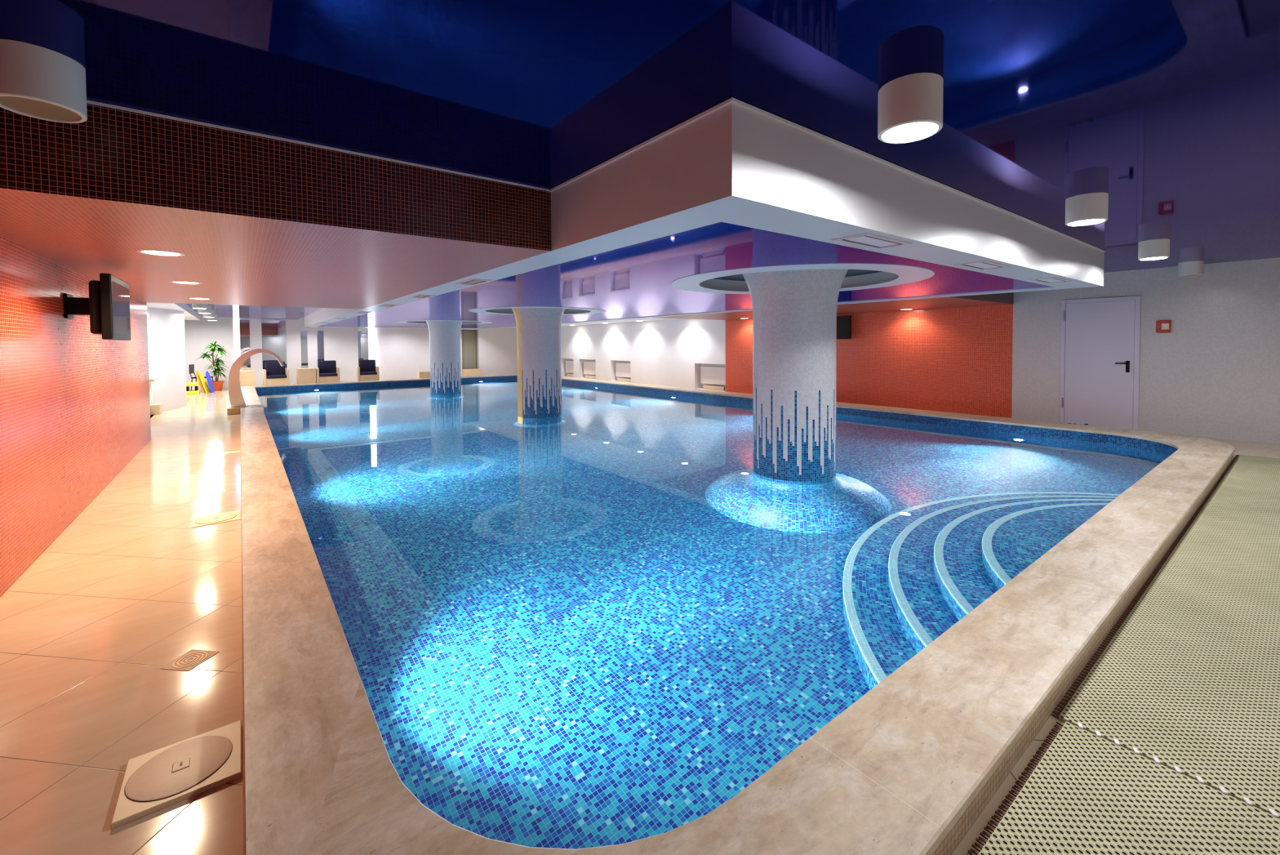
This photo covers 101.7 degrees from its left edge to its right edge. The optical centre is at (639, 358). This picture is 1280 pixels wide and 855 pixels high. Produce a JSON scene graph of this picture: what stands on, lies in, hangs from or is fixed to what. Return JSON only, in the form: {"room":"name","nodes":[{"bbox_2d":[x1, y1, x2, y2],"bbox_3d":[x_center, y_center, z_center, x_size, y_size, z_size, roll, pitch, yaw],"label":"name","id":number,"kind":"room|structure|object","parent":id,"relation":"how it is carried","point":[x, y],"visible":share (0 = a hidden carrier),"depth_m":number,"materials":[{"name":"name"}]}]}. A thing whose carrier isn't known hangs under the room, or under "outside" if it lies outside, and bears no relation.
{"room":"spa","nodes":[
{"label":"spa","id":0,"kind":"room"},
{"bbox_2d":[0,236,151,597],"bbox_3d":[-3.767,0.105,2.942,0.200,2.480,12.250,-2,2,-37],"label":"wall","id":1,"kind":"structure","parent":0,"point":[75,402],"depth_m":3.83,"materials":[{"name":"red tile"}]},
{"bbox_2d":[63,272,131,340],"bbox_3d":[-4.322,-0.388,4.100,0.350,0.490,0.820,-2,2,-37],"label":"television","id":2,"kind":"object","parent":1,"relation":"attached to","point":[107,305],"visible":1,"depth_m":3.94,"materials":[{"name":"black plastic"}]},
{"bbox_2d":[146,306,186,414],"bbox_3d":[-11.257,-0.063,12.382,0.710,2.400,11.850,-2,2,-37],"label":"wall","id":3,"kind":"structure","parent":0,"point":[166,327],"depth_m":11.50,"materials":[{"name":"white paint"}]},
{"bbox_2d":[149,377,157,381],"bbox_3d":[-10.095,0.448,10.795,0.100,0.050,0.500,-2,2,-37],"label":"wall shelf","id":4,"kind":"object","parent":3,"relation":"attached to","point":[150,379],"visible":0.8,"depth_m":10.66,"materials":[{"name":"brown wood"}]},
{"bbox_2d":[146,302,199,319],"bbox_3d":[-10.861,-1.206,11.872,0.770,0.228,11.100,-2,2,-37],"label":"ceiling","id":5,"kind":"structure","parent":0,"point":[189,313],"depth_m":11.54,"materials":[{"name":"white paint"}]},
{"bbox_2d":[184,315,234,389],"bbox_3d":[-14.887,-0.228,17.819,1.575,2.480,1.200,-2,2,-37],"label":"wall","id":6,"kind":"structure","parent":0,"point":[197,333],"depth_m":17.40,"materials":[{"name":"white paint"}]},
{"bbox_2d":[186,303,322,319],"bbox_3d":[-10.082,-1.344,13.728,2.730,0.068,13.100,-2,2,-37],"label":"ceiling","id":7,"kind":"structure","parent":0,"point":[251,312],"depth_m":15.06,"materials":[{"name":"white paint"}]},
{"bbox_2d":[191,303,207,308],"bbox_3d":[-9.297,-1.144,10.994,0.246,0.190,0.246,-2,2,-37],"label":"drum ceiling light","id":8,"kind":"object","parent":7,"relation":"attached to","point":[193,305],"visible":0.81,"depth_m":10.91,"materials":[{"name":"white metal"}]},
{"bbox_2d":[197,305,211,313],"bbox_3d":[-10.545,-1.180,12.620,0.246,0.190,0.246,-2,2,-37],"label":"drum ceiling light","id":9,"kind":"object","parent":7,"relation":"attached to","point":[208,310],"visible":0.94,"depth_m":12.56,"materials":[{"name":"white metal"}]},
{"bbox_2d":[202,310,214,317],"bbox_3d":[-11.793,-1.217,14.246,0.246,0.190,0.246,-2,2,-37],"label":"drum ceiling light","id":10,"kind":"object","parent":7,"relation":"attached to","point":[212,314],"visible":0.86,"depth_m":14.20,"materials":[{"name":"white metal"}]},
{"bbox_2d":[207,314,217,320],"bbox_3d":[-13.255,-1.259,16.149,0.246,0.190,0.246,-2,2,-37],"label":"drum ceiling light","id":11,"kind":"object","parent":7,"relation":"attached to","point":[215,318],"visible":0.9,"depth_m":16.10,"materials":[{"name":"white metal"}]},
{"bbox_2d":[0,103,551,309],"bbox_3d":[-3.932,-0.990,5.624,2.850,0.413,7.156,-2,2,-37],"label":"ceiling","id":12,"kind":"structure","parent":0,"point":[256,220],"depth_m":2.98,"materials":[{"name":"white slatted ceiling panels"},{"name":"dark maroon mosaic"}]},
{"bbox_2d":[136,249,185,256],"bbox_3d":[-3.327,-0.729,3.620,0.254,0.006,0.254,-2,2,-37],"label":"recessed light","id":13,"kind":"object","parent":12,"relation":"in","point":[157,252],"visible":1,"depth_m":3.60,"materials":[{"name":"white"}]},
{"bbox_2d":[142,250,179,255],"bbox_3d":[-3.327,-0.729,3.620,0.196,0.001,0.196,-2,2,-37],"label":"diffuser","id":14,"kind":"object","parent":13,"relation":"attached to","point":[163,253],"depth_m":3.63,"materials":[{"name":"white plastic"}]},
{"bbox_2d":[169,280,201,284],"bbox_3d":[-4.612,-0.766,5.294,0.254,0.006,0.254,-2,2,-37],"label":"recessed light","id":15,"kind":"object","parent":12,"relation":"in","point":[174,282],"visible":1,"depth_m":5.29,"materials":[{"name":"white"}]},
{"bbox_2d":[173,281,197,284],"bbox_3d":[-4.612,-0.766,5.294,0.196,0.001,0.196,-2,2,-37],"label":"diffuser","id":16,"kind":"object","parent":15,"relation":"attached to","point":[173,282],"depth_m":5.31,"materials":[{"name":"white plastic"}]},
{"bbox_2d":[187,297,211,299],"bbox_3d":[-5.976,-0.806,7.071,0.254,0.006,0.254,-2,2,-37],"label":"recessed light","id":17,"kind":"object","parent":12,"relation":"in","point":[188,298],"visible":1,"depth_m":7.04,"materials":[{"name":"white"}]},
{"bbox_2d":[86,100,549,191],"bbox_3d":[-1.756,-1.138,2.781,2.850,0.013,0.010,-2,2,-37],"label":"trim","id":18,"kind":"structure","parent":12,"relation":"attached to","point":[91,102],"depth_m":2.72,"materials":[{"name":"white paint"}]},
{"bbox_2d":[233,317,517,384],"bbox_3d":[-10.025,-0.385,22.178,11.440,2.480,0.200,-2,2,-37],"label":"wall","id":19,"kind":"structure","parent":0,"point":[399,353],"depth_m":21.63,"materials":[{"name":"white paint"}]},
{"bbox_2d":[233,320,240,370],"bbox_3d":[-14.420,-0.365,18.647,0.160,2.000,0.050,-2,2,-37],"label":"light strip","id":20,"kind":"object","parent":19,"relation":"attached to","point":[236,322],"visible":0.64,"depth_m":18.62,"materials":[{"name":"white"}]},
{"bbox_2d":[239,320,250,370],"bbox_3d":[-14.247,-0.450,18.800,0.281,1.860,0.015,-2,2,-37],"label":"wall mirror","id":21,"kind":"object","parent":19,"relation":"attached to","point":[244,324],"visible":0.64,"depth_m":18.79,"materials":[{"name":"silver glass"}]},
{"bbox_2d":[261,320,286,368],"bbox_3d":[-13.563,-0.470,19.325,0.740,1.860,0.015,-2,2,-37],"label":"wall mirror","id":22,"kind":"object","parent":19,"relation":"attached to","point":[273,331],"visible":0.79,"depth_m":19.31,"materials":[{"name":"silver glass"}]},
{"bbox_2d":[300,327,307,368],"bbox_3d":[-12.820,-0.371,19.897,0.210,1.620,0.015,-2,2,-37],"label":"wall mirror","id":23,"kind":"object","parent":19,"relation":"attached to","point":[304,341],"visible":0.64,"depth_m":19.89,"materials":[{"name":"silver glass"}]},
{"bbox_2d":[316,327,324,368],"bbox_3d":[-12.396,-0.383,20.223,0.220,1.620,0.015,-2,2,-37],"label":"wall mirror","id":24,"kind":"object","parent":19,"relation":"attached to","point":[320,340],"visible":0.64,"depth_m":20.21,"materials":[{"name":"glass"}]},
{"bbox_2d":[357,327,368,366],"bbox_3d":[-11.218,-0.417,21.126,0.370,1.620,0.015,-2,2,-37],"label":"wall mirror","id":25,"kind":"object","parent":19,"relation":"attached to","point":[362,333],"visible":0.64,"depth_m":21.11,"materials":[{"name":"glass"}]},
{"bbox_2d":[368,327,374,359],"bbox_3d":[-10.969,-0.463,21.294,0.210,2.000,0.050,-2,2,-37],"label":"light strip","id":26,"kind":"object","parent":19,"relation":"attached to","point":[371,330],"visible":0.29,"depth_m":21.27,"materials":[{"name":"white"}]},
{"bbox_2d":[461,329,477,368],"bbox_3d":[-7.955,-0.312,24.084,0.900,2.200,0.300,-2,2,-37],"label":"door","id":27,"kind":"structure","parent":19,"relation":"in","point":[468,337],"depth_m":24.22,"materials":[{"name":"beige wood"}]},
{"bbox_2d":[507,317,682,328],"bbox_3d":[-2.692,-1.434,19.292,2.670,0.303,13.270,-2,2,-37],"label":"ceiling","id":28,"kind":"structure","parent":0,"point":[647,318],"depth_m":17.80,"materials":[{"name":"white paint"}]},
{"bbox_2d":[0,0,1279,317],"bbox_3d":[-3.030,-1.407,11.639,12.920,0.050,25.600,-2,2,-37],"label":"ceiling","id":29,"kind":"structure","parent":0,"point":[1170,109],"depth_m":2.13,"materials":[{"name":"blue paint"}]},
{"bbox_2d":[0,39,87,123],"bbox_3d":[-2.247,-1.023,1.947,0.246,0.190,0.246,-2,2,-37],"label":"drum ceiling light","id":30,"kind":"object","parent":29,"relation":"attached to","point":[36,82],"visible":1,"depth_m":1.89,"materials":[{"name":"white metal"}]},
{"bbox_2d":[0,96,81,120],"bbox_3d":[-2.246,-0.934,1.949,0.216,0.001,0.216,-2,2,-37],"label":"diffuser","id":31,"kind":"object","parent":30,"relation":"attached to","point":[33,107],"depth_m":1.95,"materials":[{"name":"beige plastic"}]},
{"bbox_2d":[877,72,942,143],"bbox_3d":[1.149,-1.055,2.220,0.246,0.190,0.246,-2,2,-37],"label":"drum ceiling light","id":32,"kind":"object","parent":29,"relation":"attached to","point":[910,107],"visible":1,"depth_m":2.13,"materials":[{"name":"white metal"}]},
{"bbox_2d":[881,122,938,141],"bbox_3d":[1.149,-0.967,2.223,0.216,0.001,0.216,-2,2,-37],"label":"diffuser","id":33,"kind":"object","parent":32,"relation":"attached to","point":[909,131],"depth_m":2.23,"materials":[{"name":"white plastic"}]},
{"bbox_2d":[1065,192,1108,226],"bbox_3d":[3.368,-1.119,3.933,0.246,0.190,0.246,-2,2,-37],"label":"drum ceiling light","id":34,"kind":"object","parent":29,"relation":"attached to","point":[1091,208],"visible":1,"depth_m":3.85,"materials":[{"name":"white metal"}]},
{"bbox_2d":[1067,218,1104,225],"bbox_3d":[3.369,-1.030,3.935,0.216,0.001,0.216,-2,2,-37],"label":"diffuser","id":35,"kind":"object","parent":34,"relation":"attached to","point":[1087,221],"depth_m":3.94,"materials":[{"name":"white plastic"}]},
{"bbox_2d":[1137,239,1169,260],"bbox_3d":[5.617,-1.184,5.698,0.246,0.190,0.246,-2,2,-37],"label":"drum ceiling light","id":36,"kind":"object","parent":29,"relation":"attached to","point":[1155,249],"visible":1,"depth_m":5.62,"materials":[{"name":"white metal"}]},
{"bbox_2d":[1141,257,1164,259],"bbox_3d":[5.618,-1.095,5.700,0.216,0.001,0.216,-2,2,-37],"label":"diffuser","id":37,"kind":"object","parent":36,"relation":"attached to","point":[1152,257],"depth_m":5.73,"materials":[{"name":"white plastic"}]},
{"bbox_2d":[1177,260,1204,276],"bbox_3d":[7.686,-1.243,7.272,0.246,0.190,0.246,-2,2,-37],"label":"drum ceiling light","id":38,"kind":"object","parent":29,"relation":"attached to","point":[1188,268],"visible":1,"depth_m":7.19,"materials":[{"name":"white metal"}]},
{"bbox_2d":[0,373,1279,854],"bbox_3d":[-2.912,1.094,11.784,12.870,0.001,25.600,-2,2,-37],"label":"floor","id":39,"kind":"structure","parent":0,"point":[129,588],"depth_m":2.39,"materials":[{"name":"tile"}]},
{"bbox_2d":[151,403,162,414],"bbox_3d":[-10.193,1.068,10.986,0.140,0.200,0.400,-2,2,-37],"label":"block","id":40,"kind":"object","parent":39,"relation":"on","point":[156,408],"visible":1,"depth_m":10.85,"materials":[{"name":"brown wood"}]},
{"bbox_2d":[110,720,241,829],"bbox_3d":[-1.508,1.351,1.722,0.303,0.026,0.300,-2,2,-37],"label":"hatch","id":41,"kind":"object","parent":39,"relation":"on","point":[157,780],"visible":1,"depth_m":1.69,"materials":[{"name":"beige plastic"}]},
{"bbox_2d":[160,648,218,671],"bbox_3d":[-2.012,1.349,2.331,0.144,0.004,0.144,0,2,8],"label":"floor drain","id":42,"kind":"object","parent":39,"relation":"on","point":[192,658],"visible":1,"depth_m":2.33,"materials":[{"name":"brown metal"}]},
{"bbox_2d":[186,382,199,394],"bbox_3d":[-13.423,0.897,15.463,0.540,0.340,0.400,-2,2,-37],"label":"step stool","id":43,"kind":"object","parent":39,"relation":"on","point":[197,391],"visible":0.57,"depth_m":15.42,"materials":[{"name":"yellow plastic"}]},
{"bbox_2d":[195,370,205,392],"bbox_3d":[-13.316,0.711,15.800,0.235,0.674,0.300,-1,2,-23],"label":"board","id":44,"kind":"object","parent":39,"relation":"on","point":[196,371],"visible":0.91,"depth_m":15.71,"materials":[{"name":"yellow plastic"}]},
{"bbox_2d":[188,364,213,390],"bbox_3d":[-13.630,0.618,16.209,0.512,0.861,0.440,-1,2,-26],"label":"chair","id":45,"kind":"object","parent":39,"relation":"on","point":[191,366],"visible":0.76,"depth_m":16.03,"materials":[{"name":"black plastic"}]},
{"bbox_2d":[198,371,210,392],"bbox_3d":[-13.271,0.728,15.859,0.223,0.636,0.300,-1,2,-23],"label":"board","id":46,"kind":"object","parent":39,"relation":"on","point":[203,381],"visible":1,"depth_m":15.81,"materials":[{"name":"yellow plastic"}]},
{"bbox_2d":[205,370,214,392],"bbox_3d":[-13.184,0.717,15.967,0.174,0.648,0.300,-1,2,-23],"label":"board","id":47,"kind":"object","parent":39,"relation":"on","point":[207,375],"visible":1,"depth_m":15.92,"materials":[{"name":"blue plastic"}]},
{"bbox_2d":[196,341,229,391],"bbox_3d":[-13.528,0.250,16.554,0.763,1.574,0.884,0,2,13],"label":"potted plant","id":48,"kind":"object","parent":39,"relation":"on","point":[218,385],"visible":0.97,"depth_m":16.53,"materials":[{"name":"green plant"}]},
{"bbox_2d":[191,509,240,527],"bbox_3d":[-3.444,1.300,4.245,0.303,0.014,0.300,-2,2,-37],"label":"hatch","id":49,"kind":"object","parent":39,"relation":"on","point":[199,521],"visible":1,"depth_m":4.22,"materials":[{"name":"beige plastic"}]},
{"bbox_2d":[220,450,239,454],"bbox_3d":[-5.420,1.246,6.899,0.200,0.003,0.160,-2,2,-37],"label":"floor drain","id":50,"kind":"object","parent":39,"relation":"on","point":[232,451],"visible":1,"depth_m":6.91,"materials":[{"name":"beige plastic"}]},
{"bbox_2d":[226,404,240,414],"bbox_3d":[-8.600,1.089,11.037,0.216,0.133,0.760,-2,2,-37],"label":"plinth","id":51,"kind":"object","parent":39,"relation":"on","point":[230,411],"visible":0.94,"depth_m":10.75,"materials":[{"name":"stone"}]},
{"bbox_2d":[239,369,255,386],"bbox_3d":[-13.290,0.716,17.616,0.458,0.580,0.758,-2,2,-37],"label":"table","id":52,"kind":"object","parent":39,"relation":"on","point":[247,378],"visible":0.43,"depth_m":17.34,"materials":[{"name":"brown wood"}]},
{"bbox_2d":[228,348,284,407],"bbox_3d":[-8.272,0.415,11.248,0.964,1.245,0.440,-2,2,-37],"label":"spout","id":53,"kind":"object","parent":39,"relation":"on","point":[236,397],"visible":0.99,"depth_m":10.94,"materials":[{"name":"silver metal"}]},
{"bbox_2d":[262,361,289,385],"bbox_3d":[-12.682,0.557,18.149,0.720,0.860,0.710,-2,2,-39],"label":"armchair","id":54,"kind":"object","parent":39,"relation":"on","point":[273,374],"visible":0.75,"depth_m":18.08,"materials":[{"name":"brown wood"}]},
{"bbox_2d":[265,361,285,375],"bbox_3d":[-12.817,0.373,18.312,0.570,0.500,0.160,-2,2,-39],"label":"cushion","id":55,"kind":"object","parent":54,"relation":"on","point":[271,367],"depth_m":18.24,"materials":[{"name":"black fabric"}]},
{"bbox_2d":[266,374,286,378],"bbox_3d":[-12.637,0.638,18.096,0.570,0.100,0.570,-2,2,-39],"label":"seat cushion","id":56,"kind":"object","parent":54,"relation":"on","point":[268,376],"depth_m":17.92,"materials":[{"name":"black fabric"}]},
{"bbox_2d":[296,367,315,383],"bbox_3d":[-12.033,0.665,18.769,0.528,0.600,0.758,-2,2,-37],"label":"table","id":57,"kind":"object","parent":39,"relation":"on","point":[304,375],"visible":0.8,"depth_m":18.49,"materials":[{"name":"brown wood"}]},
{"bbox_2d":[315,360,340,382],"bbox_3d":[-11.444,0.522,19.098,0.720,0.860,0.710,-2,2,-35],"label":"armchair","id":58,"kind":"object","parent":39,"relation":"on","point":[327,371],"visible":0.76,"depth_m":19.02,"materials":[{"name":"brown wood"}]},
{"bbox_2d":[317,360,336,373],"bbox_3d":[-11.567,0.338,19.270,0.570,0.500,0.160,-2,2,-35],"label":"cushion","id":59,"kind":"object","parent":58,"relation":"on","point":[330,366],"depth_m":19.21,"materials":[{"name":"black fabric"}]},
{"bbox_2d":[319,373,337,376],"bbox_3d":[-11.404,0.603,19.043,0.570,0.100,0.570,-2,2,-35],"label":"seat cushion","id":60,"kind":"object","parent":58,"relation":"on","point":[320,374],"depth_m":18.86,"materials":[{"name":"black fabric"}]},
{"bbox_2d":[356,359,379,381],"bbox_3d":[-10.419,0.491,19.947,0.720,0.860,0.710,-1,2,-32],"label":"armchair","id":61,"kind":"object","parent":39,"relation":"on","point":[367,371],"visible":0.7,"depth_m":19.84,"materials":[{"name":"brown wood"}]},
{"bbox_2d":[358,359,375,371],"bbox_3d":[-10.534,0.306,20.125,0.570,0.500,0.160,-1,2,-32],"label":"cushion","id":62,"kind":"object","parent":61,"relation":"on","point":[366,365],"depth_m":20.06,"materials":[{"name":"black fabric"}]},
{"bbox_2d":[360,371,377,374],"bbox_3d":[-10.382,0.572,19.890,0.570,0.100,0.570,-1,2,-32],"label":"seat cushion","id":63,"kind":"object","parent":61,"relation":"on","point":[361,372],"depth_m":19.70,"materials":[{"name":"black fabric"}]},
{"bbox_2d":[417,371,430,378],"bbox_3d":[-8.790,0.706,21.512,0.700,0.320,0.300,-2,2,-37],"label":"bench","id":64,"kind":"object","parent":39,"relation":"on","point":[420,375],"visible":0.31,"depth_m":21.30,"materials":[{"name":"brown wood"}]},
{"bbox_2d":[462,368,480,376],"bbox_3d":[-7.664,0.646,23.723,0.780,0.300,0.240,-2,2,-37],"label":"bench","id":65,"kind":"object","parent":39,"relation":"on","point":[465,372],"visible":0.99,"depth_m":23.60,"materials":[{"name":"brown wood"}]},
{"bbox_2d":[240,373,1235,854],"bbox_3d":[-2.512,1.030,11.537,10.052,0.135,20.177,-2,2,-37],"label":"pool coping","id":66,"kind":"object","parent":39,"relation":"on","point":[909,766],"visible":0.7,"depth_m":1.78,"materials":[{"name":"stone"}]},
{"bbox_2d":[966,720,1279,854],"bbox_3d":[1.599,1.358,0.764,1.305,0.013,1.900,-2,2,-37],"label":"mat","id":67,"kind":"object","parent":39,"relation":"on","point":[1087,793],"visible":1,"depth_m":1.53,"materials":[{"name":"brown plastic"}]},
{"bbox_2d":[1051,453,1279,817],"bbox_3d":[4.941,1.259,3.358,7.172,0.019,1.900,-2,2,-37],"label":"mat","id":68,"kind":"object","parent":39,"relation":"on","point":[1188,682],"visible":1,"depth_m":2.26,"materials":[{"name":"brown plastic"}]},
{"bbox_2d":[304,97,1106,328],"bbox_3d":[-2.881,-1.179,11.971,6.574,0.422,19.362,-2,2,-37],"label":"ceiling","id":69,"kind":"structure","parent":0,"point":[736,184],"depth_m":3.56,"materials":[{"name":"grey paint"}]},
{"bbox_2d":[355,311,371,313],"bbox_3d":[-5.437,-0.897,10.243,0.220,0.007,0.500,-2,2,-37],"label":"ceiling vent","id":70,"kind":"object","parent":69,"relation":"attached to","point":[359,312],"visible":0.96,"depth_m":10.21,"materials":[{"name":"white metal"}]},
{"bbox_2d":[378,303,399,306],"bbox_3d":[-4.104,-0.859,8.507,0.220,0.007,0.500,-2,2,-37],"label":"ceiling vent","id":71,"kind":"object","parent":69,"relation":"attached to","point":[384,304],"visible":1,"depth_m":8.52,"materials":[{"name":"white metal"}]},
{"bbox_2d":[408,293,435,297],"bbox_3d":[-2.910,-0.824,6.952,0.220,0.007,0.500,-2,2,-37],"label":"ceiling vent","id":72,"kind":"object","parent":69,"relation":"attached to","point":[419,295],"visible":1,"depth_m":6.91,"materials":[{"name":"white metal"}]},
{"bbox_2d":[394,320,492,324],"bbox_3d":[-5.702,-1.045,15.219,2.700,0.004,2.700,-2,2,-37],"label":"ring","id":73,"kind":"object","parent":69,"relation":"attached to","point":[400,322],"visible":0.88,"depth_m":14.63,"materials":[{"name":"white"}]},
{"bbox_2d":[454,278,493,284],"bbox_3d":[-1.729,-0.790,5.413,0.220,0.007,0.500,-2,2,-37],"label":"ceiling vent","id":74,"kind":"object","parent":69,"relation":"attached to","point":[472,281],"visible":1,"depth_m":5.39,"materials":[{"name":"white metal"}]},
{"bbox_2d":[467,306,605,315],"bbox_3d":[-2.037,-0.940,10.485,2.700,0.004,2.700,-2,2,-37],"label":"ring","id":75,"kind":"object","parent":69,"relation":"attached to","point":[482,310],"visible":0.88,"depth_m":9.86,"materials":[{"name":"white paint"}]},
{"bbox_2d":[671,262,934,293],"bbox_3d":[1.694,-0.835,5.741,2.700,0.004,2.700,-2,2,-37],"label":"ring","id":76,"kind":"object","parent":69,"relation":"attached to","point":[906,273],"visible":0.84,"depth_m":4.97,"materials":[{"name":"white paint"}]},
{"bbox_2d":[831,232,911,249],"bbox_3d":[1.514,-0.757,3.389,0.560,0.007,0.240,-2,2,-37],"label":"ceiling vent","id":77,"kind":"object","parent":69,"relation":"attached to","point":[868,240],"visible":1,"depth_m":3.37,"materials":[{"name":"white metal"}]},
{"bbox_2d":[953,260,1010,270],"bbox_3d":[2.957,-0.798,4.497,0.560,0.007,0.240,-2,2,-37],"label":"ceiling vent","id":78,"kind":"object","parent":69,"relation":"attached to","point":[984,264],"visible":1,"depth_m":4.47,"materials":[{"name":"white metal"}]},
{"bbox_2d":[1028,276,1071,283],"bbox_3d":[4.441,-0.840,5.635,0.560,0.007,0.240,-2,2,-37],"label":"ceiling vent","id":79,"kind":"object","parent":69,"relation":"attached to","point":[1046,280],"visible":1,"depth_m":5.62,"materials":[{"name":"white metal"}]},
{"bbox_2d":[255,375,1177,455],"bbox_3d":[-2.596,1.549,11.485,9.137,1.103,19.399,-2,2,-37],"label":"pool edge","id":80,"kind":"object","parent":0,"point":[1139,443],"visible":0.11,"depth_m":9.23,"materials":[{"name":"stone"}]},
{"bbox_2d":[426,320,462,395],"bbox_3d":[-5.692,0.307,15.256,1.442,3.420,1.442,-1,2,-27],"label":"column","id":81,"kind":"structure","parent":80,"relation":"on","point":[444,335],"depth_m":14.88,"materials":[{"name":"white tile"}]},
{"bbox_2d":[511,307,564,417],"bbox_3d":[-2.027,0.412,10.522,1.468,3.420,1.468,-1,2,-13],"label":"column","id":82,"kind":"structure","parent":80,"relation":"on","point":[539,351],"depth_m":10.13,"materials":[{"name":"white tile"}]},
{"bbox_2d":[256,378,1169,848],"bbox_3d":[-2.599,1.130,11.474,9.137,0.001,19.399,-2,2,-37],"label":"pool water","id":83,"kind":"object","parent":80,"relation":"in","point":[596,623],"visible":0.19,"depth_m":3.30,"materials":[{"name":"blue liquid"}]},
{"bbox_2d":[742,269,848,481],"bbox_3d":[1.704,0.517,5.778,1.960,3.420,1.960,-2,2,-37],"label":"column","id":84,"kind":"structure","parent":80,"relation":"on","point":[794,312],"depth_m":5.38,"materials":[{"name":"white tile"}]},
{"bbox_2d":[659,292,1013,319],"bbox_3d":[3.478,-1.200,11.257,2.670,0.413,6.996,-2,2,-37],"label":"ceiling","id":85,"kind":"structure","parent":0,"point":[998,299],"depth_m":9.38,"materials":[{"name":"white paint"}]},
{"bbox_2d":[560,257,1279,444],"bbox_3d":[2.119,-0.288,15.553,0.360,2.480,25.100,-2,2,-37],"label":"wall","id":86,"kind":"structure","parent":0,"point":[1215,374],"depth_m":9.19,"materials":[{"name":"white paint"}]},
{"bbox_2d":[565,360,573,376],"bbox_3d":[-2.944,0.441,22.122,0.150,0.670,0.880,-2,2,-37],"label":"wall niche","id":87,"kind":"object","parent":86,"relation":"attached to","point":[569,364],"visible":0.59,"depth_m":22.19,"materials":[{"name":"white paint"}]},
{"bbox_2d":[583,360,595,378],"bbox_3d":[-1.964,0.470,20.846,0.150,0.670,1.100,-2,2,-37],"label":"wall niche","id":88,"kind":"object","parent":86,"relation":"attached to","point":[589,367],"visible":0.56,"depth_m":20.86,"materials":[{"name":"white"}]},
{"bbox_2d":[615,362,630,382],"bbox_3d":[-0.576,0.510,19.037,0.150,0.670,1.100,-2,2,-37],"label":"radiator","id":89,"kind":"object","parent":86,"relation":"attached to","point":[622,369],"visible":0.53,"depth_m":19.08,"materials":[{"name":"white metal"}]},
{"bbox_2d":[700,365,724,390],"bbox_3d":[2.187,0.590,15.438,0.150,0.670,1.125,-2,2,-37],"label":"radiator","id":90,"kind":"object","parent":86,"relation":"attached to","point":[708,375],"visible":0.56,"depth_m":15.45,"materials":[{"name":"white metal"}]},
{"bbox_2d":[836,315,851,338],"bbox_3d":[4.495,-0.694,11.921,0.270,0.520,0.820,-2,2,-37],"label":"television","id":91,"kind":"object","parent":86,"relation":"attached to","point":[843,322],"visible":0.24,"depth_m":11.62,"materials":[{"name":"black plastic"}]},
{"bbox_2d":[1059,295,1141,429],"bbox_3d":[7.357,0.075,8.373,0.082,2.078,0.970,-2,2,-37],"label":"door","id":92,"kind":"structure","parent":86,"relation":"in","point":[1100,341],"depth_m":8.36,"materials":[{"name":"paint"}]},
{"bbox_2d":[1155,320,1171,333],"bbox_3d":[7.815,-0.473,7.779,0.052,0.184,0.154,-2,2,-37],"label":"fire alarm","id":93,"kind":"object","parent":86,"relation":"attached to","point":[1162,326],"visible":1,"depth_m":7.76,"materials":[{"name":"red plastic"}]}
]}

